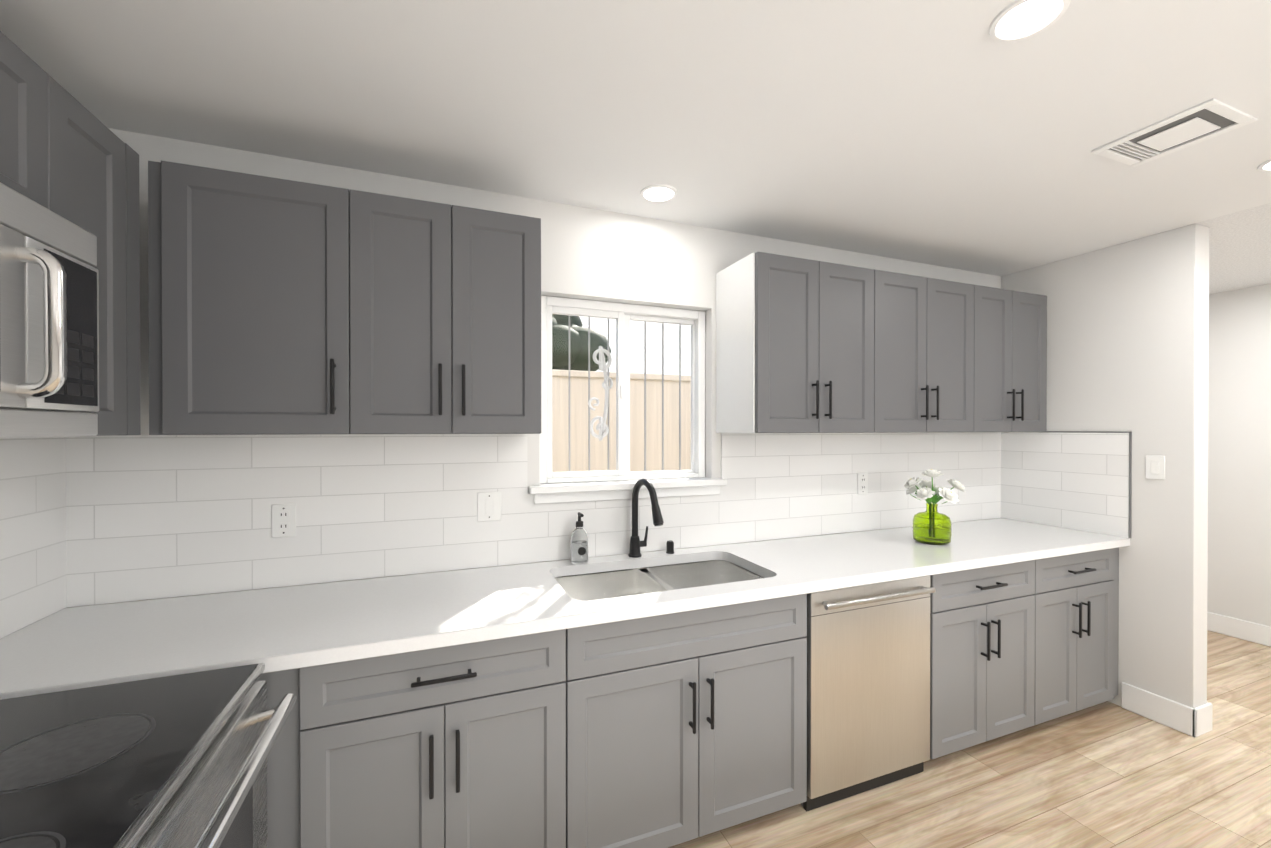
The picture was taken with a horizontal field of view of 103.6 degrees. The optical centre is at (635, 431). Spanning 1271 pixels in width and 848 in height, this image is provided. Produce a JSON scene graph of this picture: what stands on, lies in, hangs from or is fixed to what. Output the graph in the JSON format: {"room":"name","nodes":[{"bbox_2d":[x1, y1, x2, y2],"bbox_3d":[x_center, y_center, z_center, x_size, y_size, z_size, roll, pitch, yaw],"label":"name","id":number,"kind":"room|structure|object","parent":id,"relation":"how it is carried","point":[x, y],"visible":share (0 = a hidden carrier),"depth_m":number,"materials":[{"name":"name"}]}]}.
{"room":"kitchen","nodes":[
{"label":"kitchen","id":0,"kind":"room"},
{"bbox_2d":[66,128,1001,607],"bbox_3d":[1.063,0.243,2.710,6.400,2.400,0.150,0,0,-21],"label":"wall","id":1,"kind":"structure","parent":0,"point":[606,256],"depth_m":2.15,"materials":[{"name":"paint"}]},
{"bbox_2d":[148,160,349,434],"bbox_3d":[-1.151,-0.367,1.571,0.485,0.750,0.360,0,0,-21],"label":"upper cabinet","id":2,"kind":"object","parent":1,"relation":"attached to","point":[249,299],"visible":0.88,"depth_m":1.44,"materials":[{"name":"grey wood"}]},
{"bbox_2d":[349,189,540,433],"bbox_3d":[-0.651,-0.368,1.766,0.587,0.750,0.360,0,0,-21],"label":"upper cabinet","id":3,"kind":"object","parent":1,"relation":"attached to","point":[445,318],"visible":1,"depth_m":1.62,"materials":[{"name":"grey wood"}]},
{"bbox_2d":[72,432,1003,606],"bbox_3d":[0.253,0.267,2.311,4.300,0.533,0.009,0,0,-21],"label":"tile backsplash","id":4,"kind":"structure","parent":1,"relation":"attached to","point":[88,520],"depth_m":1.87,"materials":[{"name":"tile"}]},
{"bbox_2d":[271,503,295,537],"bbox_3d":[-1.216,0.307,1.730,0.072,0.116,0.008,0,0,-21],"label":"duplex electrical outlet","id":5,"kind":"object","parent":4,"relation":"attached to","point":[283,520],"visible":1,"depth_m":1.73,"materials":[{"name":"white plastic"}]},
{"bbox_2d":[477,491,500,521],"bbox_3d":[-0.578,0.296,1.978,0.092,0.116,0.010,0,0,-21],"label":"light switch","id":6,"kind":"object","parent":4,"relation":"attached to","point":[488,506],"visible":1,"depth_m":1.97,"materials":[{"name":"white plastic"}]},
{"bbox_2d":[857,473,867,494],"bbox_3d":[1.216,0.278,2.676,0.072,0.116,0.008,0,0,-21],"label":"duplex electrical outlet","id":7,"kind":"object","parent":4,"relation":"attached to","point":[862,483],"visible":1,"depth_m":2.67,"materials":[{"name":"white plastic"}]},
{"bbox_2d":[569,315,680,471],"bbox_3d":[-0.084,-0.179,2.375,0.806,0.899,0.018,0,0,-21],"label":"bars","id":8,"kind":"object","parent":1,"relation":"in","point":[603,368],"depth_m":2.35,"materials":[{"name":"white metal"}]},
{"bbox_2d":[528,295,726,503],"bbox_3d":[-0.028,-0.142,2.244,0.910,0.873,0.175,0,0,-21],"label":"window","id":9,"kind":"structure","parent":1,"relation":"in","point":[623,314],"depth_m":2.25,"materials":[{"name":"plastic"}]},
{"bbox_2d":[716,252,873,432],"bbox_3d":[0.744,-0.370,2.308,0.641,0.750,0.360,0,0,-21],"label":"upper cabinet","id":10,"kind":"object","parent":1,"relation":"attached to","point":[794,344],"visible":1,"depth_m":2.17,"materials":[{"name":"grey wood"}]},
{"bbox_2d":[870,269,973,432],"bbox_3d":[1.352,-0.371,2.544,0.664,0.750,0.360,0,0,-21],"label":"upper cabinet","id":11,"kind":"object","parent":1,"relation":"attached to","point":[923,354],"visible":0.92,"depth_m":2.40,"materials":[{"name":"grey wood"}]},
{"bbox_2d":[974,285,1046,431],"bbox_3d":[1.933,-0.373,2.770,0.582,0.750,0.360,0,0,-21],"label":"upper cabinet","id":12,"kind":"object","parent":1,"relation":"attached to","point":[1010,360],"visible":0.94,"depth_m":2.62,"materials":[{"name":"grey wood"}]},
{"bbox_2d":[0,0,1270,294],"bbox_3d":[1.906,-0.977,0.538,6.400,0.060,4.800,0,0,-21],"label":"ceiling","id":13,"kind":"structure","parent":0,"point":[944,134],"depth_m":1.45,"materials":[{"name":"paint"}]},
{"bbox_2d":[640,184,676,202],"bbox_3d":[0.093,-0.951,2.000,0.148,0.007,0.148,0,0,-21],"label":"recessed light","id":14,"kind":"object","parent":13,"relation":"in","point":[657,193],"visible":1,"depth_m":1.99,"materials":[{"name":"white plastic"}]},
{"bbox_2d":[989,0,1070,42],"bbox_3d":[0.898,-0.947,1.144,0.148,0.007,0.148,0,0,-21],"label":"recessed light","id":15,"kind":"object","parent":13,"relation":"in","point":[1016,20],"visible":1,"depth_m":1.14,"materials":[{"name":"white plastic"}]},
{"bbox_2d":[1091,98,1257,166],"bbox_3d":[1.716,-0.948,1.607,0.260,0.008,0.290,0,0,-21],"label":"ceiling vent","id":16,"kind":"object","parent":13,"relation":"in","point":[1206,120],"visible":1,"depth_m":1.58,"materials":[{"name":"white metal"}]},
{"bbox_2d":[1257,159,1270,170],"bbox_3d":[2.293,-0.949,1.750,0.148,0.007,0.148,0,0,-21],"label":"recessed light","id":17,"kind":"object","parent":13,"relation":"in","point":[1265,166],"visible":1,"depth_m":1.79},
{"bbox_2d":[668,630,1270,847],"bbox_3d":[1.906,1.460,0.549,6.400,0.105,4.800,0,0,-21],"label":"floor","id":18,"kind":"structure","parent":0,"point":[1107,774],"depth_m":1.94,"materials":[{"name":"beige wood"}]},
{"bbox_2d":[0,663,296,847],"bbox_3d":[-1.012,0.900,0.705,0.752,1.015,0.754,0,0,-21],"label":"range","id":19,"kind":"object","parent":18,"relation":"on","point":[177,761],"visible":1,"depth_m":0.86,"materials":[{"name":"glass"}]},
{"bbox_2d":[257,666,312,847],"bbox_3d":[-1.284,0.992,1.395,0.758,0.825,0.602,0,0,-21],"label":"base cabinet","id":20,"kind":"object","parent":18,"relation":"on","point":[290,759],"depth_m":1.25,"materials":[{"name":"grey wood"}]},
{"bbox_2d":[0,518,1129,699],"bbox_3d":[0.368,0.556,2.018,4.296,0.040,0.620,0,0,-21],"label":"countertop","id":21,"kind":"structure","parent":20,"relation":"on","point":[271,629],"depth_m":1.54,"materials":[{"name":"white stone"}]},
{"bbox_2d":[571,512,587,564],"bbox_3d":[-0.228,0.433,2.044,0.072,0.205,0.081,0,0,-21],"label":"soap dispenser","id":22,"kind":"object","parent":21,"relation":"on","point":[579,545],"visible":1,"depth_m":2.02,"materials":[{"name":"clear plastic"}]},
{"bbox_2d":[628,478,663,557],"bbox_3d":[0.045,0.365,2.071,0.087,0.340,0.246,0,0,-21],"label":"faucet","id":23,"kind":"object","parent":21,"relation":"on","point":[636,543],"visible":1,"depth_m":2.13,"materials":[{"name":"black metal"}]},
{"bbox_2d":[555,560,763,600],"bbox_3d":[0.101,0.678,1.917,0.840,0.200,0.485,0,0,-21],"label":"double-bowl sink","id":24,"kind":"object","parent":21,"relation":"in","point":[604,585],"visible":0.1,"depth_m":2.10,"materials":[{"name":"metal"}]},
{"bbox_2d":[666,540,674,553],"bbox_3d":[0.153,0.509,2.210,0.038,0.052,0.038,0,0,-21],"label":"switch","id":25,"kind":"object","parent":21,"relation":"on","point":[669,546],"visible":1,"depth_m":2.20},
{"bbox_2d":[904,469,965,544],"bbox_3d":[1.439,0.357,2.418,0.244,0.354,0.247,0,0,-21],"label":"vase","id":26,"kind":"object","parent":21,"relation":"on","point":[932,525],"visible":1,"depth_m":2.37,"materials":[{"name":"green glass"}]},
{"bbox_2d":[313,629,565,847],"bbox_3d":[-0.631,0.991,1.649,0.680,0.825,0.602,0,0,-21],"label":"base cabinet","id":27,"kind":"object","parent":18,"relation":"on","point":[460,746],"depth_m":1.37,"materials":[{"name":"grey wood"}]},
{"bbox_2d":[565,560,806,847],"bbox_3d":[0.107,0.989,1.917,0.890,0.825,0.638,0,0,-21],"label":"base cabinet","id":28,"kind":"object","parent":18,"relation":"on","point":[682,727],"visible":0.83,"depth_m":1.64,"materials":[{"name":"grey wood"}]},
{"bbox_2d":[800,576,935,811],"bbox_3d":[0.819,0.990,2.184,0.606,0.820,0.652,0,0,-21],"label":"dishwasher","id":29,"kind":"object","parent":18,"relation":"on","point":[868,687],"visible":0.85,"depth_m":1.91,"materials":[{"name":"metal"}]},
{"bbox_2d":[930,560,1034,758],"bbox_3d":[1.414,0.987,2.425,0.655,0.825,0.638,0,0,-21],"label":"base cabinet","id":30,"kind":"object","parent":18,"relation":"on","point":[982,654],"visible":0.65,"depth_m":2.15,"materials":[{"name":"grey wood"}]},
{"bbox_2d":[1032,548,1118,724],"bbox_3d":[2.045,0.985,2.670,0.698,0.825,0.638,0,0,-21],"label":"base cabinet","id":31,"kind":"object","parent":18,"relation":"on","point":[1076,628],"visible":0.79,"depth_m":2.38,"materials":[{"name":"grey wood"}]},
{"bbox_2d":[1001,224,1208,707],"bbox_3d":[2.469,0.243,2.718,0.125,2.400,0.855,0,0,-21],"label":"wall","id":32,"kind":"structure","parent":0,"point":[1127,336],"depth_m":2.44,"materials":[{"name":"paint"}]},
{"bbox_2d":[1000,431,1131,537],"bbox_3d":[2.368,0.265,2.793,0.009,0.533,0.622,0,0,-21],"label":"tile backsplash","id":33,"kind":"structure","parent":32,"relation":"attached to","point":[1078,480],"depth_m":2.74,"materials":[{"name":"tile"}]},
{"bbox_2d":[1145,455,1164,479],"bbox_3d":[2.511,0.172,2.418,0.010,0.116,0.072,0,0,-21],"label":"switch plate","id":34,"kind":"object","parent":32,"relation":"attached to","point":[1154,466],"visible":1,"depth_m":2.42,"materials":[{"name":"white plastic"}]},
{"bbox_2d":[1121,682,1201,736],"bbox_3d":[2.515,1.334,2.411,0.014,0.130,0.269,0,0,-21],"label":"baseboard","id":35,"kind":"structure","parent":32,"relation":"attached to","point":[1190,721],"depth_m":2.39,"materials":[{"name":"white wood"}]},
{"bbox_2d":[1198,702,1212,732],"bbox_3d":[2.543,1.333,2.728,0.018,0.130,0.839,0,0,-21],"label":"baseboard","id":36,"kind":"structure","parent":32,"relation":"attached to","point":[1207,709],"depth_m":2.32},
{"bbox_2d":[1207,284,1270,626],"bbox_3d":[4.846,0.248,1.606,0.150,2.400,4.650,0,0,-21],"label":"wall","id":37,"kind":"structure","parent":0,"point":[1239,494],"depth_m":3.37,"materials":[{"name":"paint"}]},
{"bbox_2d":[1207,612,1270,646],"bbox_3d":[4.740,1.338,1.650,0.018,0.130,4.500,0,0,-21],"label":"baseboard","id":38,"kind":"structure","parent":37,"relation":"attached to","point":[1230,626],"depth_m":3.37,"materials":[{"name":"white wood"}]},
{"bbox_3d":[-0.980,0.259,-0.659,0.150,2.400,4.650,0,0,-21],"label":"wall","id":39,"kind":"structure","parent":0,"visible":0},
{"bbox_2d":[0,31,47,208],"bbox_3d":[-1.204,-0.575,0.623,0.360,0.325,0.760,0,0,-21],"label":"upper cabinet","id":40,"kind":"object","parent":39,"relation":"attached to","point":[23,131],"visible":0.7,"depth_m":0.97,"materials":[{"name":"grey wood"}]},
{"bbox_2d":[0,182,98,437],"bbox_3d":[-1.157,-0.200,0.643,0.458,0.424,0.756,0,0,-21],"label":"over-the-range microwave","id":41,"kind":"object","parent":40,"relation":"attached to","point":[49,329],"visible":1,"depth_m":0.88,"materials":[{"name":"metal"}]},
{"bbox_2d":[0,437,71,638],"bbox_3d":[-1.489,0.277,0.871,0.008,0.527,1.410,0,0,-21],"label":"tile backsplash","id":42,"kind":"structure","parent":39,"relation":"attached to","point":[36,473],"depth_m":1.41,"materials":[{"name":"tile"}]},
{"bbox_2d":[47,73,140,435],"bbox_3d":[-1.402,-0.365,1.134,0.360,0.750,0.333,0,0,-21],"label":"upper cabinet","id":43,"kind":"object","parent":39,"relation":"attached to","point":[93,174],"visible":0.31,"depth_m":1.22,"materials":[{"name":"grey wood"}]},
{"label":"outside","id":44,"kind":"structure","parent":0,"visible":0},
{"bbox_3d":[-0.070,1.480,5.494,12.000,0.060,5.850,0,0,-21],"label":"ground","id":45,"kind":"structure","parent":44,"visible":0},
{"bbox_2d":[552,314,610,370],"bbox_3d":[-1.176,-0.458,5.155,1.860,3.822,1.246,0,0,-21],"label":"tree","id":46,"kind":"object","parent":45,"relation":"on","point":[580,364],"depth_m":5.06,"materials":[{"name":"green plant"}]},
{"bbox_2d":[552,369,690,471],"bbox_3d":[0.183,0.443,4.837,12.000,1.980,0.210,0,0,-21],"label":"fence","id":47,"kind":"object","parent":45,"relation":"on","point":[559,407],"depth_m":4.61,"materials":[{"name":"beige wood"}]}
]}

